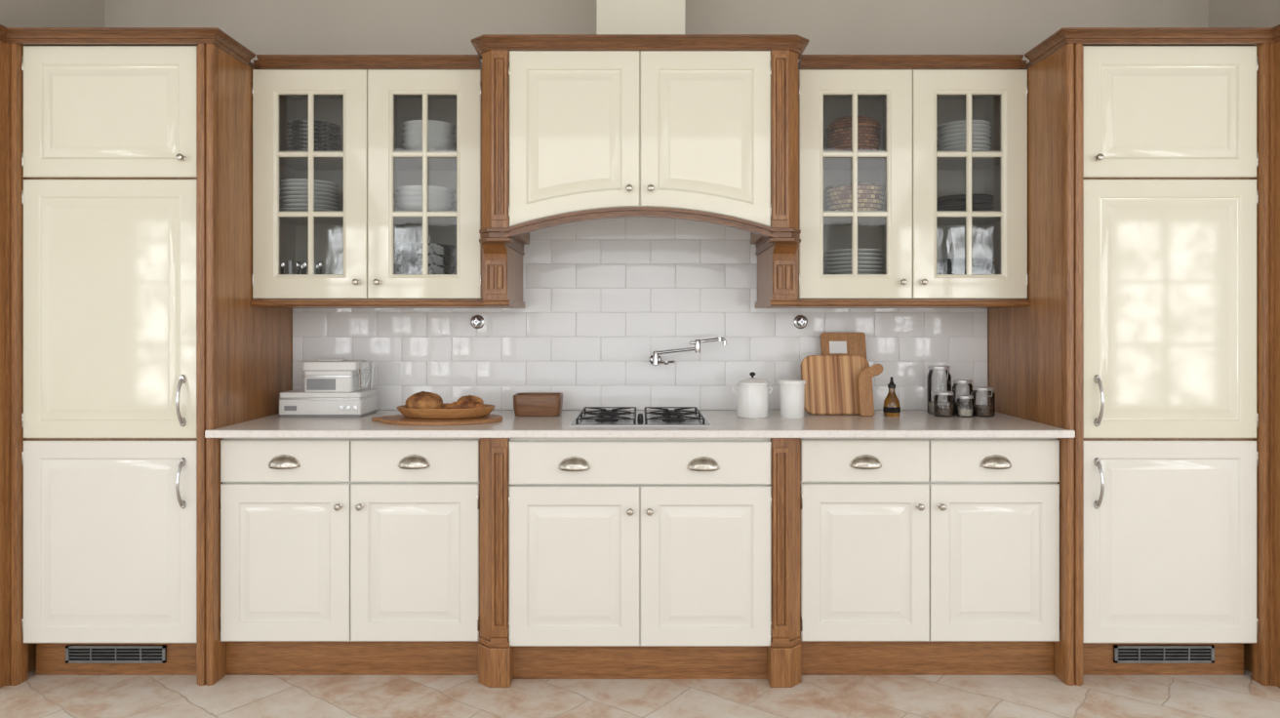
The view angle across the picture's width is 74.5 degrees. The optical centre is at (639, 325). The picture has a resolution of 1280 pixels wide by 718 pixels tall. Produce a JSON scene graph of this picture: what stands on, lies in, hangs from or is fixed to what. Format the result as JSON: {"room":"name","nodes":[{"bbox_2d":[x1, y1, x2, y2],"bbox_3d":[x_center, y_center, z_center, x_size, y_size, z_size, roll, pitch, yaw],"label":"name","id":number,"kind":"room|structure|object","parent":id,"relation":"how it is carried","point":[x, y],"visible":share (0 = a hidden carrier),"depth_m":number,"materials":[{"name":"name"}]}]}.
{"room":"kitchen","nodes":[
{"label":"kitchen","id":0,"kind":"room"},
{"bbox_2d":[0,0,104,44],"bbox_3d":[-4.507,-0.165,3.195,4.586,2.750,0.810,0,0,0],"label":"wall","id":1,"kind":"structure","parent":0,"point":[13,13],"depth_m":3.17,"materials":[{"name":"paint"}]},
{"bbox_2d":[0,668,1279,717],"bbox_3d":[0.000,1.235,-0.070,13.600,0.050,7.300,0,0,0],"label":"floor","id":2,"kind":"structure","parent":0,"point":[39,696],"depth_m":2.75,"materials":[{"name":"tile"}]},
{"bbox_2d":[0,24,292,688],"bbox_3d":[-1.805,0.110,3.111,0.806,2.200,0.730,0,0,0],"label":"tall cabinet","id":3,"kind":"object","parent":2,"relation":"on","point":[130,330],"visible":1,"depth_m":2.85,"materials":[{"name":"brown wood"}]},
{"bbox_2d":[65,644,166,663],"bbox_3d":[-1.812,1.135,2.912,0.344,0.058,0.010,0,0,0],"label":"vent grille","id":4,"kind":"object","parent":3,"relation":"attached to","point":[74,654],"depth_m":2.91,"materials":[{"name":"grey metal"}]},
{"bbox_2d":[219,438,479,675],"bbox_3d":[-0.992,0.792,3.158,0.886,0.836,0.636,0,0,0],"label":"base cabinet","id":5,"kind":"object","parent":2,"relation":"on","point":[340,556],"visible":0.96,"depth_m":2.87,"materials":[{"name":"beige paint"}]},
{"bbox_2d":[478,438,801,687],"bbox_3d":[0.000,0.792,3.138,1.097,0.836,0.676,0,0,0],"label":"base cabinet","id":6,"kind":"object","parent":2,"relation":"on","point":[601,558],"visible":1,"depth_m":2.83,"materials":[{"name":"beige paint"}]},
{"bbox_2d":[204,409,1075,438],"bbox_3d":[0.000,0.360,3.137,2.894,0.026,0.678,0,0,0],"label":"countertop","id":7,"kind":"structure","parent":6,"relation":"on","point":[910,423],"depth_m":2.87,"materials":[{"name":"stone"}]},
{"bbox_2d":[279,358,377,417],"bbox_3d":[-1.197,0.238,3.288,0.350,0.218,0.209,0,0,0],"label":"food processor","id":8,"kind":"object","parent":7,"relation":"on","point":[334,387],"visible":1,"depth_m":3.21,"materials":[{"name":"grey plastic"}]},
{"bbox_2d":[302,369,365,392],"bbox_3d":[-1.192,0.212,3.290,0.193,0.080,0.168,0,0,0],"label":"box","id":9,"kind":"object","parent":8,"relation":"on","point":[315,380],"depth_m":3.21,"materials":[{"name":"white plastic"}]},
{"bbox_2d":[357,361,374,388],"bbox_3d":[-1.058,0.188,3.245,0.072,0.102,0.072,0,0,0],"label":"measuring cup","id":10,"kind":"object","parent":8,"relation":"on","point":[360,365],"depth_m":3.24,"materials":[{"name":"clear glass"}]},
{"bbox_2d":[371,413,502,425],"bbox_3d":[-0.741,0.340,3.075,0.475,0.014,0.310,0,0,0],"label":"board","id":11,"kind":"object","parent":7,"relation":"on","point":[399,420],"visible":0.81,"depth_m":2.98,"materials":[{"name":"brown wood"}]},
{"bbox_2d":[396,402,495,419],"bbox_3d":[-0.710,0.314,3.085,0.360,0.039,0.223,0,0,0],"label":"tray","id":12,"kind":"object","parent":11,"relation":"on","point":[427,414],"visible":0.84,"depth_m":3.00,"materials":[{"name":"brown wood"}]},
{"bbox_2d":[405,391,442,408],"bbox_3d":[-0.789,0.279,3.079,0.136,0.081,0.119,0,0,0],"label":"bread loaf","id":13,"kind":"object","parent":12,"relation":"on","point":[422,399],"visible":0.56,"depth_m":3.04,"materials":[{"name":"brown food"}]},
{"bbox_2d":[445,400,484,408],"bbox_3d":[-0.632,0.296,3.071,0.141,0.051,0.064,0,0,0],"label":"croissant","id":14,"kind":"object","parent":12,"relation":"on","point":[466,404],"visible":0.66,"depth_m":3.05,"materials":[{"name":"brown food"}]},
{"bbox_2d":[456,395,483,404],"bbox_3d":[-0.632,0.288,3.129,0.102,0.062,0.053,0,0,0],"label":"bread roll","id":15,"kind":"object","parent":12,"relation":"on","point":[467,397],"visible":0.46,"depth_m":3.12,"materials":[{"name":"brown food"}]},
{"bbox_2d":[513,392,562,416],"bbox_3d":[-0.395,0.306,3.275,0.184,0.082,0.140,0,0,0],"label":"wooden box","id":16,"kind":"object","parent":7,"relation":"on","point":[525,404],"visible":1,"depth_m":3.21,"materials":[{"name":"brown wood"}]},
{"bbox_2d":[568,406,712,426],"bbox_3d":[0.002,0.335,3.136,0.495,0.025,0.457,0,0,0],"label":"gas hob","id":17,"kind":"object","parent":7,"relation":"in","point":[602,417],"visible":1,"depth_m":3.02,"materials":[{"name":"metal"}]},
{"bbox_2d":[732,371,772,418],"bbox_3d":[0.428,0.262,3.205,0.122,0.171,0.122,0,0,-45],"label":"lidded canister","id":18,"kind":"object","parent":7,"relation":"on","point":[752,393],"visible":1,"depth_m":3.16,"materials":[{"name":"white ceramic"}]},
{"bbox_2d":[778,379,805,418],"bbox_3d":[0.579,0.276,3.200,0.103,0.143,0.103,0,0,0],"label":"canister","id":19,"kind":"object","parent":7,"relation":"on","point":[791,391],"visible":1,"depth_m":3.16,"materials":[{"name":"white ceramic"}]},
{"bbox_2d":[800,355,869,414],"bbox_3d":[0.767,0.231,3.296,0.268,0.230,0.078,0,0,0],"label":"cutting board","id":20,"kind":"object","parent":7,"relation":"on","point":[831,387],"visible":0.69,"depth_m":3.29,"materials":[{"name":"brown wood"}]},
{"bbox_2d":[820,332,866,359],"bbox_3d":[0.822,0.187,3.383,0.180,0.320,0.090,0,0,0],"label":"cutting board","id":21,"kind":"object","parent":7,"relation":"on","point":[831,343],"visible":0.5,"depth_m":3.40,"materials":[{"name":"brown wood"}]},
{"bbox_2d":[857,363,883,416],"bbox_3d":[0.892,0.246,3.242,0.101,0.200,0.060,0,0,0],"label":"cutting board","id":22,"kind":"object","parent":7,"relation":"on","point":[864,380],"visible":1,"depth_m":3.24,"materials":[{"name":"brown wood"}]},
{"bbox_2d":[882,376,900,416],"bbox_3d":[0.966,0.272,3.230,0.063,0.151,0.063,0,0,0],"label":"oil bottle","id":23,"kind":"object","parent":7,"relation":"on","point":[892,408],"visible":1,"depth_m":3.21,"materials":[{"name":"glass"}]},
{"bbox_2d":[926,364,951,414],"bbox_3d":[1.183,0.252,3.326,0.090,0.190,0.098,0,0,0],"label":"glass jar","id":24,"kind":"object","parent":7,"relation":"on","point":[930,404],"visible":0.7,"depth_m":3.34,"materials":[{"name":"glass"}]},
{"bbox_2d":[933,391,954,417],"bbox_3d":[1.166,0.299,3.230,0.076,0.095,0.076,0,0,0],"label":"glass jar","id":25,"kind":"object","parent":7,"relation":"on","point":[939,410],"visible":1,"depth_m":3.21,"materials":[{"name":"glass"}]},
{"bbox_2d":[952,379,972,414],"bbox_3d":[1.272,0.280,3.320,0.080,0.135,0.080,0,0,0],"label":"glass jar","id":26,"kind":"object","parent":7,"relation":"on","point":[955,381],"visible":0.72,"depth_m":3.31,"materials":[{"name":"glass"}]},
{"bbox_2d":[956,395,974,417],"bbox_3d":[1.243,0.306,3.218,0.064,0.082,0.064,0,0,0],"label":"glass jar","id":27,"kind":"object","parent":7,"relation":"on","point":[967,412],"visible":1,"depth_m":3.20,"materials":[{"name":"glass"}]},
{"bbox_2d":[971,386,995,417],"bbox_3d":[1.318,0.291,3.231,0.084,0.112,0.092,0,0,0],"label":"glass jar","id":28,"kind":"object","parent":7,"relation":"on","point":[980,410],"visible":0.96,"depth_m":3.21,"materials":[{"name":"glass"}]},
{"bbox_2d":[800,438,1060,675],"bbox_3d":[0.992,0.792,3.158,0.886,0.836,0.636,0,0,0],"label":"base cabinet","id":29,"kind":"object","parent":2,"relation":"on","point":[919,556],"visible":0.99,"depth_m":2.87,"materials":[{"name":"beige paint"}]},
{"bbox_2d":[987,24,1279,688],"bbox_3d":[1.873,0.110,3.111,0.942,2.200,0.730,0,0,0],"label":"tall cabinet","id":30,"kind":"object","parent":2,"relation":"on","point":[1149,330],"visible":1,"depth_m":2.85,"materials":[{"name":"brown wood"}]},
{"bbox_2d":[1113,644,1214,663],"bbox_3d":[1.812,1.135,2.912,0.344,0.058,0.010,0,0,0],"label":"vent grille","id":31,"kind":"object","parent":30,"relation":"attached to","point":[1122,654],"depth_m":2.91,"materials":[{"name":"grey metal"}]},
{"bbox_2d":[104,0,1208,63],"bbox_3d":[0.050,-0.165,3.540,5.100,2.750,0.120,0,0,0],"label":"wall","id":32,"kind":"structure","parent":0,"point":[261,26],"depth_m":3.48,"materials":[{"name":"paint"}]},
{"bbox_2d":[249,54,498,308],"bbox_3d":[-1.000,-0.531,3.275,0.871,0.918,0.402,0,0,0],"label":"upper cabinet","id":33,"kind":"object","parent":32,"relation":"attached to","point":[370,98],"visible":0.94,"depth_m":3.11,"materials":[{"name":"brown wood"}]},
{"bbox_2d":[279,207,331,210],"bbox_3d":[-1.288,-0.437,3.275,0.224,0.014,0.224,0,0,0],"label":"plate","id":34,"kind":"object","parent":33,"relation":"on","point":[283,209],"visible":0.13,"depth_m":3.18,"materials":[{"name":"white ceramic"}]},
{"bbox_2d":[279,203,339,210],"bbox_3d":[-1.287,-0.453,3.276,0.224,0.014,0.224,0,0,0],"label":"plate","id":35,"kind":"object","parent":34,"relation":"on","point":[316,206],"visible":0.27,"depth_m":3.20,"materials":[{"name":"white ceramic"}]},
{"bbox_2d":[279,199,340,206],"bbox_3d":[-1.285,-0.468,3.274,0.224,0.014,0.224,0,0,0],"label":"plate","id":36,"kind":"object","parent":35,"relation":"on","point":[291,201],"visible":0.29,"depth_m":3.20,"materials":[{"name":"white ceramic"}]},
{"bbox_2d":[279,195,339,202],"bbox_3d":[-1.288,-0.484,3.277,0.224,0.014,0.224,0,0,0],"label":"plate","id":37,"kind":"object","parent":36,"relation":"on","point":[288,197],"visible":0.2,"depth_m":3.20,"materials":[{"name":"white ceramic"}]},
{"bbox_2d":[279,191,339,199],"bbox_3d":[-1.286,-0.499,3.273,0.224,0.014,0.224,0,0,0],"label":"plate","id":38,"kind":"object","parent":37,"relation":"on","point":[286,193],"visible":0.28,"depth_m":3.20,"materials":[{"name":"white ceramic"}]},
{"bbox_2d":[279,187,338,195],"bbox_3d":[-1.290,-0.515,3.275,0.224,0.014,0.224,0,0,0],"label":"plate","id":39,"kind":"object","parent":38,"relation":"on","point":[283,189],"visible":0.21,"depth_m":3.20,"materials":[{"name":"white ceramic"}]},
{"bbox_2d":[279,182,338,191],"bbox_3d":[-1.291,-0.530,3.274,0.224,0.014,0.224,0,0,0],"label":"plate","id":40,"kind":"object","parent":39,"relation":"on","point":[292,184],"visible":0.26,"depth_m":3.20,"materials":[{"name":"white ceramic"}]},
{"bbox_2d":[279,178,338,187],"bbox_3d":[-1.291,-0.546,3.276,0.224,0.014,0.224,0,0,0],"label":"plate","id":41,"kind":"object","parent":40,"relation":"on","point":[289,180],"visible":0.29,"depth_m":3.20,"materials":[{"name":"white ceramic"}]},
{"bbox_2d":[290,148,322,150],"bbox_3d":[-1.268,-0.662,3.275,0.196,0.014,0.196,0,0,0],"label":"plate","id":42,"kind":"object","parent":33,"relation":"on","point":[297,148],"visible":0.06,"depth_m":3.18,"materials":[{"name":"ceramic"}]},
{"bbox_2d":[286,144,339,150],"bbox_3d":[-1.266,-0.678,3.275,0.196,0.014,0.196,0,0,0],"label":"plate","id":43,"kind":"object","parent":42,"relation":"on","point":[296,146],"visible":0.23,"depth_m":3.21,"materials":[{"name":"ceramic"}]},
{"bbox_2d":[286,140,340,149],"bbox_3d":[-1.268,-0.693,3.276,0.196,0.014,0.196,0,0,0],"label":"plate","id":44,"kind":"object","parent":43,"relation":"on","point":[294,142],"visible":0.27,"depth_m":3.21,"materials":[{"name":"ceramic"}]},
{"bbox_2d":[287,136,341,145],"bbox_3d":[-1.266,-0.709,3.275,0.196,0.014,0.196,0,0,0],"label":"plate","id":45,"kind":"object","parent":44,"relation":"on","point":[318,139],"visible":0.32,"depth_m":3.21,"materials":[{"name":"ceramic"}]},
{"bbox_2d":[286,131,340,141],"bbox_3d":[-1.267,-0.724,3.275,0.196,0.014,0.196,0,0,0],"label":"plate","id":46,"kind":"object","parent":45,"relation":"on","point":[300,134],"visible":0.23,"depth_m":3.21,"materials":[{"name":"ceramic"}]},
{"bbox_2d":[286,127,340,137],"bbox_3d":[-1.268,-0.740,3.276,0.196,0.014,0.196,0,0,0],"label":"plate","id":47,"kind":"object","parent":46,"relation":"on","point":[298,130],"visible":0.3,"depth_m":3.21,"materials":[{"name":"ceramic"}]},
{"bbox_2d":[286,123,340,133],"bbox_3d":[-1.268,-0.755,3.275,0.196,0.014,0.196,0,0,0],"label":"plate","id":48,"kind":"object","parent":47,"relation":"on","point":[296,126],"visible":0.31,"depth_m":3.21,"materials":[{"name":"ceramic"}]},
{"bbox_2d":[286,120,340,129],"bbox_3d":[-1.268,-0.771,3.277,0.196,0.014,0.196,0,0,0],"label":"plate","id":49,"kind":"object","parent":48,"relation":"on","point":[323,123],"visible":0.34,"depth_m":3.21,"materials":[{"name":"ceramic"}]},
{"bbox_2d":[279,150,343,170],"bbox_3d":[-1.214,-0.647,3.303,0.404,0.016,0.316,0,0,0],"label":"shelf","id":50,"kind":"object","parent":33,"relation":"attached to","point":[285,163],"depth_m":3.31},
{"bbox_2d":[279,210,343,225],"bbox_3d":[-1.214,-0.422,3.303,0.404,0.016,0.316,0,0,0],"label":"shelf","id":51,"kind":"object","parent":33,"relation":"attached to","point":[283,220],"depth_m":3.29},
{"bbox_2d":[334,253,343,274],"bbox_3d":[-1.140,-0.200,3.290,0.100,0.160,0.100,0,0,0],"label":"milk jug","id":52,"kind":"object","parent":33,"relation":"on","point":[340,267],"visible":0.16,"depth_m":3.25,"materials":[{"name":"white ceramic"}]},
{"bbox_2d":[394,264,455,274],"bbox_3d":[-0.842,-0.175,3.275,0.244,0.110,0.244,0,0,0],"label":"bowl","id":53,"kind":"object","parent":33,"relation":"on","point":[400,268],"visible":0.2,"depth_m":3.18,"materials":[{"name":"white ceramic"}]},
{"bbox_2d":[394,253,454,266],"bbox_3d":[-0.844,-0.215,3.275,0.244,0.110,0.244,0,0,0],"label":"bowl","id":54,"kind":"object","parent":53,"relation":"on","point":[401,259],"visible":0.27,"depth_m":3.18,"materials":[{"name":"white ceramic"}]},
{"bbox_2d":[394,242,455,255],"bbox_3d":[-0.842,-0.255,3.274,0.244,0.110,0.244,0,0,0],"label":"bowl","id":55,"kind":"object","parent":54,"relation":"on","point":[403,248],"visible":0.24,"depth_m":3.18,"materials":[{"name":"white ceramic"}]},
{"bbox_2d":[394,200,455,210],"bbox_3d":[-0.836,-0.449,3.275,0.230,0.038,0.230,0,0,0],"label":"bowl","id":56,"kind":"object","parent":33,"relation":"on","point":[409,205],"visible":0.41,"depth_m":3.20,"materials":[{"name":"white ceramic"}]},
{"bbox_2d":[394,196,454,203],"bbox_3d":[-0.838,-0.469,3.277,0.230,0.038,0.230,0,0,0],"label":"bowl","id":57,"kind":"object","parent":56,"relation":"on","point":[404,198],"visible":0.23,"depth_m":3.19,"materials":[{"name":"white ceramic"}]},
{"bbox_2d":[394,190,454,199],"bbox_3d":[-0.837,-0.489,3.275,0.230,0.038,0.230,0,0,0],"label":"bowl","id":58,"kind":"object","parent":57,"relation":"on","point":[409,192],"visible":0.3,"depth_m":3.19,"materials":[{"name":"white ceramic"}]},
{"bbox_2d":[395,185,455,194],"bbox_3d":[-0.833,-0.509,3.276,0.230,0.038,0.230,0,0,0],"label":"bowl","id":59,"kind":"object","parent":58,"relation":"on","point":[406,187],"visible":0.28,"depth_m":3.19,"materials":[{"name":"white ceramic"}]},
{"bbox_2d":[394,150,456,170],"bbox_3d":[-0.793,-0.647,3.303,0.408,0.016,0.316,0,0,0],"label":"shelf","id":60,"kind":"object","parent":33,"relation":"attached to","point":[400,163],"depth_m":3.31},
{"bbox_2d":[394,210,456,225],"bbox_3d":[-0.793,-0.422,3.303,0.408,0.016,0.316,0,0,0],"label":"shelf","id":61,"kind":"object","parent":33,"relation":"attached to","point":[398,220],"depth_m":3.31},
{"bbox_2d":[401,140,455,150],"bbox_3d":[-0.822,-0.676,3.275,0.204,0.042,0.204,0,0,0],"label":"bowl","id":62,"kind":"object","parent":33,"relation":"on","point":[410,145],"visible":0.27,"depth_m":3.20,"materials":[{"name":"white ceramic"}]},
{"bbox_2d":[401,135,455,145],"bbox_3d":[-0.820,-0.696,3.277,0.204,0.042,0.204,0,0,0],"label":"bowl","id":63,"kind":"object","parent":62,"relation":"on","point":[415,138],"visible":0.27,"depth_m":3.20,"materials":[{"name":"white ceramic"}]},
{"bbox_2d":[400,130,454,140],"bbox_3d":[-0.824,-0.716,3.276,0.204,0.042,0.204,0,0,0],"label":"bowl","id":64,"kind":"object","parent":63,"relation":"on","point":[410,133],"visible":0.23,"depth_m":3.20,"materials":[{"name":"white ceramic"}]},
{"bbox_2d":[401,124,455,135],"bbox_3d":[-0.821,-0.736,3.274,0.204,0.042,0.204,0,0,0],"label":"bowl","id":65,"kind":"object","parent":64,"relation":"on","point":[414,127],"visible":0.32,"depth_m":3.20,"materials":[{"name":"white ceramic"}]},
{"bbox_2d":[401,120,456,130],"bbox_3d":[-0.820,-0.756,3.277,0.204,0.042,0.204,0,0,0],"label":"bowl","id":66,"kind":"object","parent":65,"relation":"on","point":[413,122],"visible":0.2,"depth_m":3.20,"materials":[{"name":"white ceramic"}]},
{"bbox_2d":[470,0,809,308],"bbox_3d":[0.000,-0.805,3.168,1.172,1.466,0.616,0,0,0],"label":"range hood","id":67,"kind":"object","parent":32,"relation":"attached to","point":[638,116],"visible":1,"depth_m":2.90,"materials":[{"name":"beige paint"}]},
{"bbox_2d":[292,217,987,409],"bbox_3d":[0.000,-0.072,3.474,2.868,0.836,0.010,0,0,0],"label":"tile backsplash","id":68,"kind":"structure","parent":32,"relation":"attached to","point":[600,297],"depth_m":3.47,"materials":[{"name":"tile"}]},
{"bbox_2d":[470,315,484,328],"bbox_3d":[-0.669,-0.016,3.453,0.058,0.058,0.034,0,0,0],"label":"knob","id":69,"kind":"object","parent":68,"relation":"attached to","point":[477,321],"visible":1,"depth_m":3.46,"materials":[{"name":"silver metal"}]},
{"bbox_2d":[649,337,726,365],"bbox_3d":[0.181,0.104,3.381,0.323,0.119,0.109,0,0,19],"label":"tap","id":70,"kind":"object","parent":68,"relation":"attached to","point":[655,359],"visible":1,"depth_m":3.36,"materials":[{"name":"silver metal"}]},
{"bbox_2d":[793,315,807,328],"bbox_3d":[0.661,-0.016,3.453,0.058,0.058,0.034,0,0,0],"label":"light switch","id":71,"kind":"object","parent":68,"relation":"attached to","point":[800,321],"visible":1,"depth_m":3.46,"materials":[{"name":"silver metal"}]},
{"bbox_2d":[781,54,1030,308],"bbox_3d":[1.000,-0.531,3.275,0.871,0.918,0.402,0,0,0],"label":"upper cabinet","id":72,"kind":"object","parent":32,"relation":"attached to","point":[909,96],"visible":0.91,"depth_m":3.11,"materials":[{"name":"brown wood"}]},
{"bbox_2d":[825,115,881,150],"bbox_3d":[0.830,-0.734,3.275,0.214,0.158,0.214,0,0,0],"label":"woven basket","id":73,"kind":"object","parent":72,"relation":"on","point":[838,133],"visible":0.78,"depth_m":3.19,"materials":[{"name":"brown wicker"}]},
{"bbox_2d":[823,150,885,170],"bbox_3d":[0.793,-0.647,3.303,0.408,0.016,0.316,0,0,0],"label":"shelf","id":74,"kind":"object","parent":72,"relation":"attached to","point":[829,163],"depth_m":3.31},
{"bbox_2d":[823,210,885,225],"bbox_3d":[0.793,-0.422,3.303,0.408,0.016,0.316,0,0,0],"label":"shelf","id":75,"kind":"object","parent":72,"relation":"attached to","point":[827,220],"depth_m":3.31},
{"bbox_2d":[824,182,885,210],"bbox_3d":[0.836,-0.485,3.275,0.231,0.111,0.231,0,0,0],"label":"woven basket","id":76,"kind":"object","parent":72,"relation":"on","point":[870,195],"visible":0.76,"depth_m":3.19,"materials":[{"name":"beige wicker"}]},
{"bbox_2d":[942,207,994,210],"bbox_3d":[1.262,-0.437,3.275,0.216,0.014,0.216,0,0,0],"label":"plate","id":77,"kind":"object","parent":72,"relation":"on","point":[960,209],"visible":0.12,"depth_m":3.19,"materials":[{"name":"grey ceramic"}]},
{"bbox_2d":[936,203,994,210],"bbox_3d":[1.263,-0.450,3.276,0.216,0.014,0.216,0,0,0],"label":"plate","id":78,"kind":"object","parent":77,"relation":"on","point":[973,205],"visible":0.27,"depth_m":3.20,"materials":[{"name":"grey ceramic"}]},
{"bbox_2d":[936,200,993,207],"bbox_3d":[1.260,-0.464,3.276,0.216,0.014,0.216,0,0,0],"label":"plate","id":79,"kind":"object","parent":78,"relation":"on","point":[957,202],"visible":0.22,"depth_m":3.20,"materials":[{"name":"grey ceramic"}]},
{"bbox_2d":[936,197,993,204],"bbox_3d":[1.259,-0.477,3.276,0.216,0.014,0.216,0,0,0],"label":"plate","id":80,"kind":"object","parent":79,"relation":"on","point":[964,198],"visible":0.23,"depth_m":3.20,"materials":[{"name":"grey ceramic"}]},
{"bbox_2d":[936,194,994,200],"bbox_3d":[1.262,-0.490,3.274,0.216,0.014,0.216,0,0,0],"label":"plate","id":81,"kind":"object","parent":80,"relation":"on","point":[956,195],"visible":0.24,"depth_m":3.20,"materials":[{"name":"grey ceramic"}]},
{"bbox_2d":[936,150,1000,170],"bbox_3d":[1.214,-0.647,3.303,0.404,0.016,0.316,0,0,0],"label":"shelf","id":82,"kind":"object","parent":72,"relation":"attached to","point":[942,163],"depth_m":3.31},
{"bbox_2d":[936,210,1000,225],"bbox_3d":[1.214,-0.422,3.303,0.404,0.016,0.316,0,0,0],"label":"shelf","id":83,"kind":"object","parent":72,"relation":"attached to","point":[940,220],"depth_m":3.29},
{"bbox_2d":[956,148,988,150],"bbox_3d":[1.262,-0.662,3.275,0.196,0.014,0.196,0,0,0],"label":"plate","id":84,"kind":"object","parent":72,"relation":"on","point":[972,148],"visible":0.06,"depth_m":3.18,"materials":[{"name":"white ceramic"}]},
{"bbox_2d":[939,144,991,150],"bbox_3d":[1.262,-0.678,3.277,0.196,0.014,0.196,0,0,0],"label":"plate","id":85,"kind":"object","parent":84,"relation":"on","point":[981,146],"visible":0.23,"depth_m":3.21,"materials":[{"name":"white ceramic"}]},
{"bbox_2d":[938,140,992,149],"bbox_3d":[1.264,-0.693,3.274,0.196,0.014,0.196,0,0,0],"label":"plate","id":86,"kind":"object","parent":85,"relation":"on","point":[962,142],"visible":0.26,"depth_m":3.21,"materials":[{"name":"white ceramic"}]},
{"bbox_2d":[937,136,991,146],"bbox_3d":[1.260,-0.709,3.277,0.196,0.014,0.196,0,0,0],"label":"plate","id":87,"kind":"object","parent":86,"relation":"on","point":[959,139],"visible":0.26,"depth_m":3.21,"materials":[{"name":"white ceramic"}]},
{"bbox_2d":[937,131,991,141],"bbox_3d":[1.262,-0.724,3.276,0.196,0.014,0.196,0,0,0],"label":"plate","id":88,"kind":"object","parent":87,"relation":"on","point":[974,134],"visible":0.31,"depth_m":3.21,"materials":[{"name":"white ceramic"}]},
{"bbox_2d":[937,127,991,137],"bbox_3d":[1.260,-0.740,3.273,0.196,0.014,0.196,0,0,0],"label":"plate","id":89,"kind":"object","parent":88,"relation":"on","point":[979,130],"visible":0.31,"depth_m":3.21,"materials":[{"name":"white ceramic"}]},
{"bbox_2d":[938,123,992,133],"bbox_3d":[1.263,-0.755,3.275,0.196,0.014,0.196,0,0,0],"label":"plate","id":90,"kind":"object","parent":89,"relation":"on","point":[982,126],"visible":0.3,"depth_m":3.21,"materials":[{"name":"white ceramic"}]},
{"bbox_2d":[936,120,991,130],"bbox_3d":[1.259,-0.771,3.277,0.196,0.014,0.196,0,0,0],"label":"plate","id":91,"kind":"object","parent":90,"relation":"on","point":[962,122],"visible":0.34,"depth_m":3.21,"materials":[{"name":"white ceramic"}]},
{"bbox_3d":[1.262,-0.155,3.275,0.210,0.070,0.210,0,0,0],"label":"bowl","id":92,"kind":"object","parent":72,"relation":"on","visible":0},
{"bbox_2d":[936,269,993,274],"bbox_3d":[1.262,-0.177,3.277,0.210,0.070,0.210,0,0,0],"label":"bowl","id":93,"kind":"object","parent":92,"relation":"on","point":[963,271],"visible":0.17,"depth_m":3.19,"materials":[{"name":"grey ceramic"}]},
{"bbox_2d":[936,263,993,271],"bbox_3d":[1.261,-0.199,3.273,0.210,0.070,0.210,0,0,0],"label":"bowl","id":94,"kind":"object","parent":93,"relation":"on","point":[961,266],"visible":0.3,"depth_m":3.19,"materials":[{"name":"grey ceramic"}]},
{"bbox_2d":[936,257,994,265],"bbox_3d":[1.262,-0.221,3.274,0.210,0.070,0.210,0,0,0],"label":"bowl","id":95,"kind":"object","parent":94,"relation":"on","point":[974,260],"visible":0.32,"depth_m":3.19,"materials":[{"name":"grey ceramic"}]},
{"bbox_3d":[0.834,-0.127,3.275,0.228,0.014,0.228,0,0,0],"label":"plate","id":96,"kind":"object","parent":72,"relation":"on","visible":0},
{"bbox_3d":[0.832,-0.143,3.274,0.228,0.015,0.228,0,0,0],"label":"plate","id":97,"kind":"object","parent":96,"relation":"on","visible":0},
{"bbox_3d":[0.835,-0.158,3.273,0.228,0.014,0.228,0,0,0],"label":"plate","id":98,"kind":"object","parent":97,"relation":"on","visible":0},
{"bbox_3d":[0.834,-0.174,3.275,0.228,0.014,0.228,0,0,0],"label":"plate","id":99,"kind":"object","parent":98,"relation":"on","visible":0},
{"bbox_3d":[0.831,-0.189,3.274,0.228,0.015,0.228,0,0,0],"label":"plate","id":100,"kind":"object","parent":99,"relation":"on","visible":0},
{"bbox_2d":[825,269,884,274],"bbox_3d":[0.835,-0.205,3.275,0.228,0.014,0.228,0,0,0],"label":"plate","id":101,"kind":"object","parent":100,"relation":"on","point":[846,271],"visible":0.62,"depth_m":3.20,"materials":[{"name":"white ceramic"}]},
{"bbox_2d":[824,265,883,270],"bbox_3d":[0.831,-0.220,3.277,0.228,0.014,0.228,0,0,0],"label":"plate","id":102,"kind":"object","parent":101,"relation":"on","point":[841,267],"visible":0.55,"depth_m":3.20,"materials":[{"name":"white ceramic"}]},
{"bbox_2d":[825,261,884,266],"bbox_3d":[0.836,-0.236,3.277,0.228,0.014,0.228,0,0,0],"label":"plate","id":103,"kind":"object","parent":102,"relation":"on","point":[838,263],"visible":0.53,"depth_m":3.20,"materials":[{"name":"white ceramic"}]},
{"bbox_2d":[824,256,883,262],"bbox_3d":[0.832,-0.251,3.274,0.228,0.014,0.228,0,0,0],"label":"plate","id":104,"kind":"object","parent":103,"relation":"on","point":[860,259],"visible":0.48,"depth_m":3.20,"materials":[{"name":"white ceramic"}]},
{"bbox_2d":[823,252,883,258],"bbox_3d":[0.831,-0.267,3.276,0.228,0.014,0.228,0,0,0],"label":"plate","id":105,"kind":"object","parent":104,"relation":"on","point":[868,255],"visible":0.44,"depth_m":3.20,"materials":[{"name":"white ceramic"}]},
{"bbox_2d":[824,248,884,254],"bbox_3d":[0.833,-0.282,3.273,0.228,0.014,0.228,0,0,0],"label":"plate","id":106,"kind":"object","parent":105,"relation":"on","point":[844,251],"visible":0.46,"depth_m":3.20,"materials":[{"name":"white ceramic"}]},
{"bbox_2d":[1208,0,1279,44],"bbox_3d":[4.575,-0.165,3.195,4.450,2.750,0.810,0,0,0],"label":"wall","id":107,"kind":"structure","parent":0,"point":[1221,13],"depth_m":3.27,"materials":[{"name":"paint"}]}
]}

